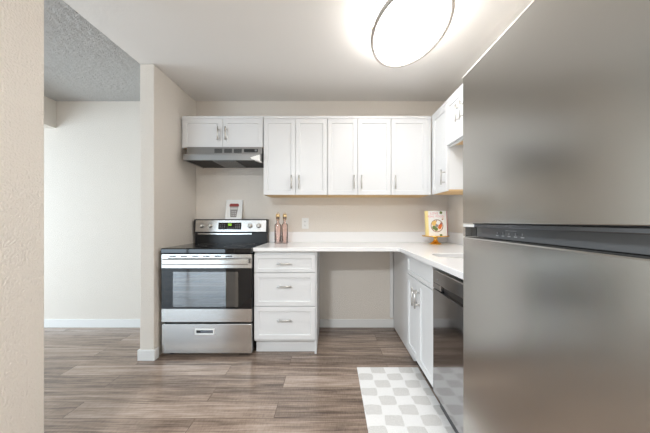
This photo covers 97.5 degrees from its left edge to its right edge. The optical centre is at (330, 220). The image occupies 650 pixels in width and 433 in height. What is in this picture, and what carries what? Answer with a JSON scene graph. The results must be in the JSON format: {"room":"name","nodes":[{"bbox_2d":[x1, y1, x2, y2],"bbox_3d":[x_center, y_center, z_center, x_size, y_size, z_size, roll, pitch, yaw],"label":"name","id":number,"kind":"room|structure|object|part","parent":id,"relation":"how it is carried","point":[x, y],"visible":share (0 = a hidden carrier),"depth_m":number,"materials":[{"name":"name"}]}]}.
{"room":"kitchen","nodes":[
{"label":"kitchen","id":0,"kind":"room"},
{"bbox_2d":[0,0,43,432],"bbox_3d":[-1.260,-0.073,0.297,0.120,2.420,1.795,0,0,0],"label":"wall","id":1,"kind":"structure","parent":0,"point":[21,21],"depth_m":1.10,"materials":[{"name":"beige paint"}]},
{"bbox_2d":[44,96,55,127],"bbox_3d":[-3.000,-1.138,1.725,0.120,0.290,2.650,0,0,0],"label":"wall header","id":2,"kind":"structure","parent":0,"point":[49,104],"depth_m":2.99,"materials":[{"name":"beige paint"}]},
{"bbox_2d":[140,64,195,355],"bbox_3d":[-1.503,-0.073,2.688,0.116,2.420,0.723,0,0,0],"label":"wall","id":3,"kind":"structure","parent":0,"point":[167,181],"depth_m":2.39,"materials":[{"name":"beige paint"}]},
{"bbox_2d":[138,347,158,360],"bbox_3d":[-1.503,1.093,2.676,0.140,0.088,0.723,0,0,0],"label":"baseboard","id":4,"kind":"structure","parent":3,"relation":"attached to","point":[143,355],"depth_m":2.31,"materials":[{"name":"white paint"}]},
{"bbox_2d":[44,327,439,432],"bbox_3d":[-2.150,1.187,-0.125,7.100,0.100,6.550,0,0,0],"label":"floor","id":5,"kind":"structure","parent":0,"point":[95,381],"depth_m":1.98,"materials":[{"name":"brown wood"}]},
{"bbox_2d":[161,219,268,353],"bbox_3d":[-1.040,0.559,2.678,0.760,1.156,0.697,0,0,0],"label":"electric range","id":6,"kind":"object","parent":5,"relation":"on","point":[208,306],"visible":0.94,"depth_m":2.38,"materials":[{"name":"silver metal"}]},
{"bbox_3d":[-1.054,0.924,2.379,0.160,0.046,0.006,0,0,0],"label":"pull frame","id":7,"kind":"part","parent":6,"relation":"part of","materials":[{"name":"white plastic"}]},
{"bbox_3d":[-1.040,0.984,2.396,0.752,0.246,0.030,0,0,0],"label":"storage drawer","id":8,"kind":"part","parent":6,"relation":"part of","materials":[{"name":"silver metal"}]},
{"bbox_2d":[162,254,252,321],"bbox_3d":[-1.040,0.561,2.645,0.752,0.565,0.632,0,0,0],"label":"oven","id":9,"kind":"object","parent":6,"relation":"in","point":[195,287],"depth_m":2.38,"materials":[{"name":"silver metal"}]},
{"bbox_2d":[161,243,265,253],"bbox_3d":[-1.040,0.250,2.692,0.760,0.046,0.647,0,0,0],"label":"cooktop","id":10,"kind":"object","parent":6,"relation":"in","point":[193,248],"depth_m":2.37,"materials":[{"name":"grey glass"}]},
{"bbox_3d":[-1.100,0.133,2.957,0.560,0.012,0.011,0,0,0],"label":"vent trim","id":11,"kind":"part","parent":6,"relation":"part of","materials":[{"name":"silver metal"}]},
{"bbox_3d":[-1.040,0.052,2.961,0.736,0.122,0.007,0,-5,0],"label":"control panel","id":12,"kind":"part","parent":6,"relation":"part of","materials":[{"name":"silver metal"}]},
{"bbox_2d":[225,200,242,218],"bbox_3d":[-1.027,-0.122,3.020,0.174,0.209,0.058,0,0,0],"label":"framed print","id":13,"kind":"object","parent":6,"relation":"on","point":[234,208],"visible":0.97,"depth_m":3.02,"materials":[{"name":"white paper"}]},
{"bbox_2d":[254,251,319,353],"bbox_3d":[-0.389,0.698,2.716,0.531,0.879,0.669,0,0,0],"label":"base cabinet","id":14,"kind":"object","parent":5,"relation":"on","point":[286,283],"visible":0.95,"depth_m":2.43,"materials":[{"name":"white paint"}]},
{"bbox_3d":[-0.394,0.868,2.429,0.517,0.280,0.019,0,0,0],"label":"drawer","id":15,"kind":"part","parent":14,"relation":"part of","materials":[{"name":"white paint"}]},
{"bbox_3d":[-0.393,0.838,2.401,0.125,0.013,0.039,0,0,0],"label":"handle","id":16,"kind":"part","parent":14,"relation":"part of","materials":[{"name":"silver metal"}]},
{"bbox_3d":[-0.394,0.583,2.429,0.517,0.281,0.019,0,0,0],"label":"drawer","id":17,"kind":"part","parent":14,"relation":"part of","materials":[{"name":"white paint"}]},
{"bbox_3d":[-0.393,0.552,2.401,0.125,0.013,0.039,0,0,0],"label":"handle","id":18,"kind":"part","parent":14,"relation":"part of","materials":[{"name":"silver metal"}]},
{"bbox_3d":[-0.394,0.360,2.429,0.517,0.153,0.019,0,0,0],"label":"drawer","id":19,"kind":"part","parent":14,"relation":"part of","materials":[{"name":"white paint"}]},
{"bbox_3d":[-0.393,0.360,2.401,0.125,0.013,0.039,0,0,0],"label":"handle","id":20,"kind":"part","parent":14,"relation":"part of","materials":[{"name":"silver metal"}]},
{"bbox_2d":[357,367,454,432],"bbox_3d":[0.436,1.133,1.654,0.472,0.007,1.100,0,0,0],"label":"rug","id":21,"kind":"object","parent":5,"relation":"on","point":[395,399],"visible":0.92,"depth_m":1.78,"materials":[{"name":"fabric"}]},
{"bbox_2d":[393,251,439,399],"bbox_3d":[0.911,0.698,2.379,0.680,0.879,1.340,0,0,0],"label":"base cabinet","id":22,"kind":"object","parent":5,"relation":"on","point":[413,287],"visible":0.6,"depth_m":2.09,"materials":[{"name":"white paint"}]},
{"bbox_2d":[253,232,475,278],"bbox_3d":[0.299,0.186,2.076,1.912,0.142,1.948,0,0,0],"label":"countertop","id":23,"kind":"structure","parent":22,"relation":"on","point":[447,257],"depth_m":2.73,"materials":[{"name":"white stone"}]},
{"bbox_2d":[274,212,280,243],"bbox_3d":[-0.530,0.068,2.842,0.066,0.314,0.066,0,0,0],"label":"glass bottle","id":24,"kind":"object","parent":23,"relation":"on","point":[277,215],"visible":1,"depth_m":2.83,"materials":[{"name":"pink glass"}]},
{"bbox_2d":[281,212,287,243],"bbox_3d":[-0.462,0.068,2.846,0.066,0.314,0.066,0,0,0],"label":"glass bottle","id":25,"kind":"object","parent":23,"relation":"on","point":[284,215],"visible":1,"depth_m":2.84,"materials":[{"name":"pink glass"}]},
{"bbox_2d":[422,235,449,244],"bbox_3d":[1.018,0.183,2.775,0.256,0.084,0.256,0,0,0],"label":"cake stand","id":26,"kind":"object","parent":23,"relation":"on","point":[435,241],"visible":0.84,"depth_m":2.74,"materials":[{"name":"orange glass"}]},
{"bbox_2d":[424,211,447,235],"bbox_3d":[1.030,0.024,2.779,0.224,0.244,0.049,0,0,-3],"label":"cookbook","id":27,"kind":"object","parent":26,"relation":"on","point":[435,221],"visible":1,"depth_m":2.77,"materials":[{"name":"white paper"}]},
{"bbox_2d":[431,211,443,235],"bbox_3d":[1.033,0.025,2.767,0.134,0.242,0.002,0,-6,-3],"label":"print","id":28,"kind":"object","parent":27,"relation":"attached to","point":[436,225],"depth_m":2.76},
{"bbox_3d":[1.018,0.146,2.775,0.256,0.010,0.256,0,0,0],"label":"plate","id":29,"kind":"part","parent":26,"relation":"part of","materials":[{"name":"gold metal"}]},
{"bbox_3d":[0.675,0.692,2.669,0.018,0.867,0.760,0,0,0],"label":"corner panel","id":30,"kind":"part","parent":22,"relation":"part of","materials":[{"name":"white paint"}]},
{"bbox_3d":[0.620,0.709,2.142,0.019,0.580,0.284,0,0,0],"label":"door","id":31,"kind":"part","parent":22,"relation":"part of","materials":[{"name":"white paint"}]},
{"bbox_3d":[0.591,0.539,2.030,0.039,0.127,0.013,0,0,0],"label":"handle","id":32,"kind":"part","parent":22,"relation":"part of","materials":[{"name":"silver metal"}]},
{"bbox_3d":[0.591,0.539,1.966,0.039,0.127,0.013,0,0,0],"label":"handle","id":33,"kind":"part","parent":22,"relation":"part of","materials":[{"name":"silver metal"}]},
{"bbox_3d":[0.620,0.342,1.998,0.019,0.142,0.573,0,0,0],"label":"false drawer","id":34,"kind":"part","parent":22,"relation":"part of","materials":[{"name":"white paint"}]},
{"bbox_3d":[0.620,0.709,1.854,0.019,0.580,0.286,0,0,0],"label":"door","id":35,"kind":"part","parent":22,"relation":"part of","materials":[{"name":"white paint"}]},
{"bbox_2d":[433,269,462,432],"bbox_3d":[0.922,0.712,1.407,0.626,0.850,0.598,0,0,0],"label":"dishwasher","id":36,"kind":"object","parent":5,"relation":"on","point":[448,288],"visible":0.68,"depth_m":1.49,"materials":[{"name":"black metal"}]},
{"bbox_3d":[0.628,0.343,1.407,0.036,0.104,0.594,0,0,0],"label":"control panel","id":37,"kind":"part","parent":36,"relation":"part of","materials":[{"name":"silver metal"}]},
{"bbox_3d":[0.637,0.380,1.407,0.014,0.038,0.358,0,0,0],"label":"pocket handle","id":38,"kind":"part","parent":36,"relation":"part of","materials":[{"name":"black plastic"}]},
{"bbox_2d":[463,0,649,432],"bbox_3d":[0.869,0.294,0.718,0.732,1.686,0.740,0,0,0],"label":"refrigerator","id":39,"kind":"object","parent":5,"relation":"on","point":[556,111],"visible":1,"depth_m":0.63,"materials":[{"name":"grey metal"}]},
{"bbox_2d":[496,230,523,237],"bbox_3d":[0.532,0.038,0.852,0.002,0.019,0.132,0,0,0],"label":"print","id":40,"kind":"object","parent":39,"relation":"on","point":[499,233],"depth_m":0.85,"materials":[{"name":"grey"}]},
{"bbox_3d":[0.538,0.568,0.718,0.070,1.018,0.740,0,0,0],"label":"fridge door","id":41,"kind":"part","parent":39,"relation":"part of","materials":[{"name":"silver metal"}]},
{"bbox_3d":[0.538,-0.271,0.718,0.070,0.557,0.740,0,0,0],"label":"freezer door","id":42,"kind":"part","parent":39,"relation":"part of","materials":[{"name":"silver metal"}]},
{"bbox_2d":[44,101,447,318],"bbox_3d":[-1.623,-0.073,3.100,5.755,2.420,0.100,0,0,0],"label":"wall","id":43,"kind":"structure","parent":0,"point":[92,153],"depth_m":3.05,"materials":[{"name":"beige paint"}]},
{"bbox_2d":[44,319,139,327],"bbox_3d":[-2.930,1.093,3.044,2.739,0.088,0.012,0,0,0],"label":"baseboard","id":44,"kind":"structure","parent":43,"relation":"attached to","point":[48,323],"depth_m":3.04,"materials":[{"name":"white paint"}]},
{"bbox_2d":[182,116,263,148],"bbox_3d":[-1.048,-0.854,2.868,0.792,0.301,0.364,0,0,0],"label":"upper cabinet","id":45,"kind":"object","parent":43,"relation":"attached to","point":[197,131],"visible":0.88,"depth_m":2.73,"materials":[{"name":"white paint"}]},
{"bbox_3d":[-1.228,-0.840,2.735,0.380,0.274,0.019,0,0,0],"label":"door","id":46,"kind":"part","parent":45,"relation":"part of","materials":[{"name":"white paint"}]},
{"bbox_3d":[-1.036,-0.991,2.735,0.768,0.026,0.020,0,0,0],"label":"trim","id":47,"kind":"part","parent":45,"relation":"part of","materials":[{"name":"white paint"}]},
{"bbox_2d":[183,147,263,167],"bbox_3d":[-1.012,-0.626,2.842,0.713,0.152,0.416,0,0,0],"label":"range hood","id":48,"kind":"object","parent":45,"relation":"attached to","point":[203,157],"visible":0.94,"depth_m":2.70,"materials":[{"name":"silver metal"}]},
{"bbox_3d":[-0.758,-0.666,2.697,0.130,0.030,0.014,0,0,0],"label":"switch panel","id":49,"kind":"part","parent":48,"relation":"part of","materials":[{"name":"black plastic"}]},
{"bbox_3d":[-1.000,-0.830,2.706,0.013,0.127,0.039,0,0,0],"label":"handle","id":50,"kind":"part","parent":45,"relation":"part of","materials":[{"name":"silver metal"}]},
{"bbox_3d":[-0.844,-0.840,2.735,0.380,0.274,0.019,0,0,0],"label":"door","id":51,"kind":"part","parent":45,"relation":"part of","materials":[{"name":"white paint"}]},
{"bbox_2d":[263,116,327,197],"bbox_3d":[-0.340,-0.627,2.868,0.612,0.753,0.364,0,0,0],"label":"upper cabinet","id":52,"kind":"object","parent":43,"relation":"attached to","point":[295,147],"visible":1,"depth_m":2.73,"materials":[{"name":"white paint"}]},
{"bbox_3d":[-0.493,-0.614,2.735,0.302,0.726,0.019,0,0,0],"label":"door","id":53,"kind":"part","parent":52,"relation":"part of","materials":[{"name":"white paint"}]},
{"bbox_3d":[-0.340,-0.991,2.735,0.612,0.026,0.020,0,0,0],"label":"trim","id":54,"kind":"part","parent":52,"relation":"part of","materials":[{"name":"white paint"}]},
{"bbox_3d":[-0.340,-0.257,2.898,0.608,0.012,0.303,0,0,0],"label":"panel","id":55,"kind":"part","parent":52,"relation":"part of","materials":[{"name":"brown wood"}]},
{"bbox_3d":[-0.187,-0.614,2.735,0.302,0.726,0.019,0,0,0],"label":"door","id":56,"kind":"part","parent":52,"relation":"part of","materials":[{"name":"white paint"}]},
{"bbox_2d":[302,218,308,228],"bbox_3d":[-0.276,0.025,3.046,0.072,0.116,0.008,0,0,0],"label":"wall outlet","id":57,"kind":"object","parent":43,"relation":"attached to","point":[305,221],"visible":1,"depth_m":3.04,"materials":[{"name":"white plastic"}]},
{"bbox_2d":[320,319,393,327],"bbox_3d":[0.286,1.093,3.044,0.808,0.088,0.012,0,0,0],"label":"baseboard","id":58,"kind":"structure","parent":43,"relation":"attached to","point":[324,323],"depth_m":3.04,"materials":[{"name":"white paint"}]},
{"bbox_2d":[327,116,390,197],"bbox_3d":[0.270,-0.627,2.868,0.608,0.753,0.364,0,0,0],"label":"upper cabinet","id":59,"kind":"object","parent":43,"relation":"attached to","point":[359,147],"visible":0.98,"depth_m":2.73,"materials":[{"name":"white paint"}]},
{"bbox_3d":[0.111,-0.614,2.735,0.284,0.726,0.019,0,0,0],"label":"door","id":60,"kind":"part","parent":59,"relation":"part of","materials":[{"name":"white paint"}]},
{"bbox_3d":[0.270,-0.257,2.898,0.604,0.012,0.303,0,0,0],"label":"panel","id":61,"kind":"part","parent":59,"relation":"part of","materials":[{"name":"brown wood"}]},
{"bbox_3d":[0.270,-0.991,2.735,0.608,0.026,0.020,0,0,0],"label":"trim","id":62,"kind":"part","parent":59,"relation":"part of","materials":[{"name":"white paint"}]},
{"bbox_3d":[0.414,-0.614,2.735,0.316,0.726,0.019,0,0,0],"label":"door","id":63,"kind":"part","parent":59,"relation":"part of","materials":[{"name":"white paint"}]},
{"bbox_2d":[390,251,392,317],"bbox_3d":[0.644,0.642,3.035,0.034,0.769,0.030,0,0,0],"label":"trim","id":64,"kind":"structure","parent":43,"relation":"attached to","point":[391,252],"depth_m":3.02,"materials":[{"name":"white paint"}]},
{"bbox_2d":[385,116,430,197],"bbox_3d":[0.767,-0.627,2.868,0.384,0.753,0.364,0,0,0],"label":"upper cabinet","id":65,"kind":"object","parent":43,"relation":"attached to","point":[410,135],"visible":0.93,"depth_m":2.73,"materials":[{"name":"white paint"}]},
{"bbox_3d":[0.767,-0.257,2.898,0.380,0.012,0.303,0,0,0],"label":"panel","id":66,"kind":"part","parent":65,"relation":"part of","materials":[{"name":"brown wood"}]},
{"bbox_3d":[0.767,-0.991,2.735,0.384,0.026,0.020,0,0,0],"label":"trim","id":67,"kind":"part","parent":65,"relation":"part of","materials":[{"name":"white paint"}]},
{"bbox_2d":[44,0,532,100],"bbox_3d":[-2.150,-1.331,-0.125,7.100,0.105,6.550,0,0,0],"label":"ceiling","id":68,"kind":"structure","parent":0,"point":[213,50],"depth_m":2.13,"materials":[{"name":"white paint"}]},
{"bbox_2d":[370,0,454,67],"bbox_3d":[0.478,-1.215,1.752,0.458,0.136,0.792,0,0,0],"label":"ceiling light","id":69,"kind":"object","parent":68,"relation":"attached to","point":[404,32],"visible":1,"depth_m":1.71,"materials":[{"name":"white glass"}]},
{"bbox_2d":[448,195,472,232],"bbox_3d":[1.305,-0.073,-0.075,0.100,2.420,6.450,0,0,0],"label":"wall","id":70,"kind":"structure","parent":0,"point":[455,202],"depth_m":2.87,"materials":[{"name":"beige paint"}]},
{"bbox_2d":[432,100,462,194],"bbox_3d":[1.088,-0.627,2.545,0.334,0.753,0.352,0,0,0],"label":"upper cabinet","id":71,"kind":"object","parent":70,"relation":"attached to","point":[447,162],"visible":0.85,"depth_m":2.43,"materials":[{"name":"white paint"}]},
{"bbox_3d":[0.970,-0.991,2.545,0.020,0.026,0.352,0,0,0],"label":"trim","id":72,"kind":"part","parent":71,"relation":"part of","materials":[{"name":"white paint"}]},
{"bbox_3d":[0.970,-0.614,2.531,0.019,0.726,0.320,0,0,0],"label":"door","id":73,"kind":"part","parent":71,"relation":"part of","materials":[{"name":"white paint"}]},
{"bbox_3d":[0.941,-0.370,2.405,0.039,0.127,0.013,0,0,0],"label":"handle","id":74,"kind":"part","parent":71,"relation":"part of","materials":[{"name":"silver metal"}]},
{"bbox_3d":[1.119,-0.257,2.545,0.273,0.012,0.348,0,0,0],"label":"panel","id":75,"kind":"part","parent":71,"relation":"part of","materials":[{"name":"brown wood"}]},
{"bbox_2d":[447,84,462,146],"bbox_3d":[1.088,-0.809,2.088,0.334,0.390,0.560,0,0,0],"label":"upper cabinet","id":76,"kind":"object","parent":70,"relation":"attached to","point":[455,101],"visible":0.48,"depth_m":2.22,"materials":[{"name":"white paint"}]},
{"bbox_3d":[0.970,-0.991,2.088,0.020,0.026,0.560,0,0,0],"label":"trim","id":77,"kind":"part","parent":76,"relation":"part of","materials":[{"name":"white paint"}]},
{"bbox_3d":[1.118,-0.626,2.088,0.274,0.024,0.560,0,0,0],"label":"rail","id":78,"kind":"part","parent":76,"relation":"part of","materials":[{"name":"white paint"}]},
{"bbox_3d":[0.941,-0.803,2.052,0.039,0.127,0.013,0,0,0],"label":"handle","id":79,"kind":"part","parent":76,"relation":"part of","materials":[{"name":"silver metal"}]},
{"bbox_3d":[0.970,-0.801,1.948,0.019,0.350,0.276,0,0,0],"label":"door","id":80,"kind":"part","parent":76,"relation":"part of","materials":[{"name":"white paint"}]}
]}

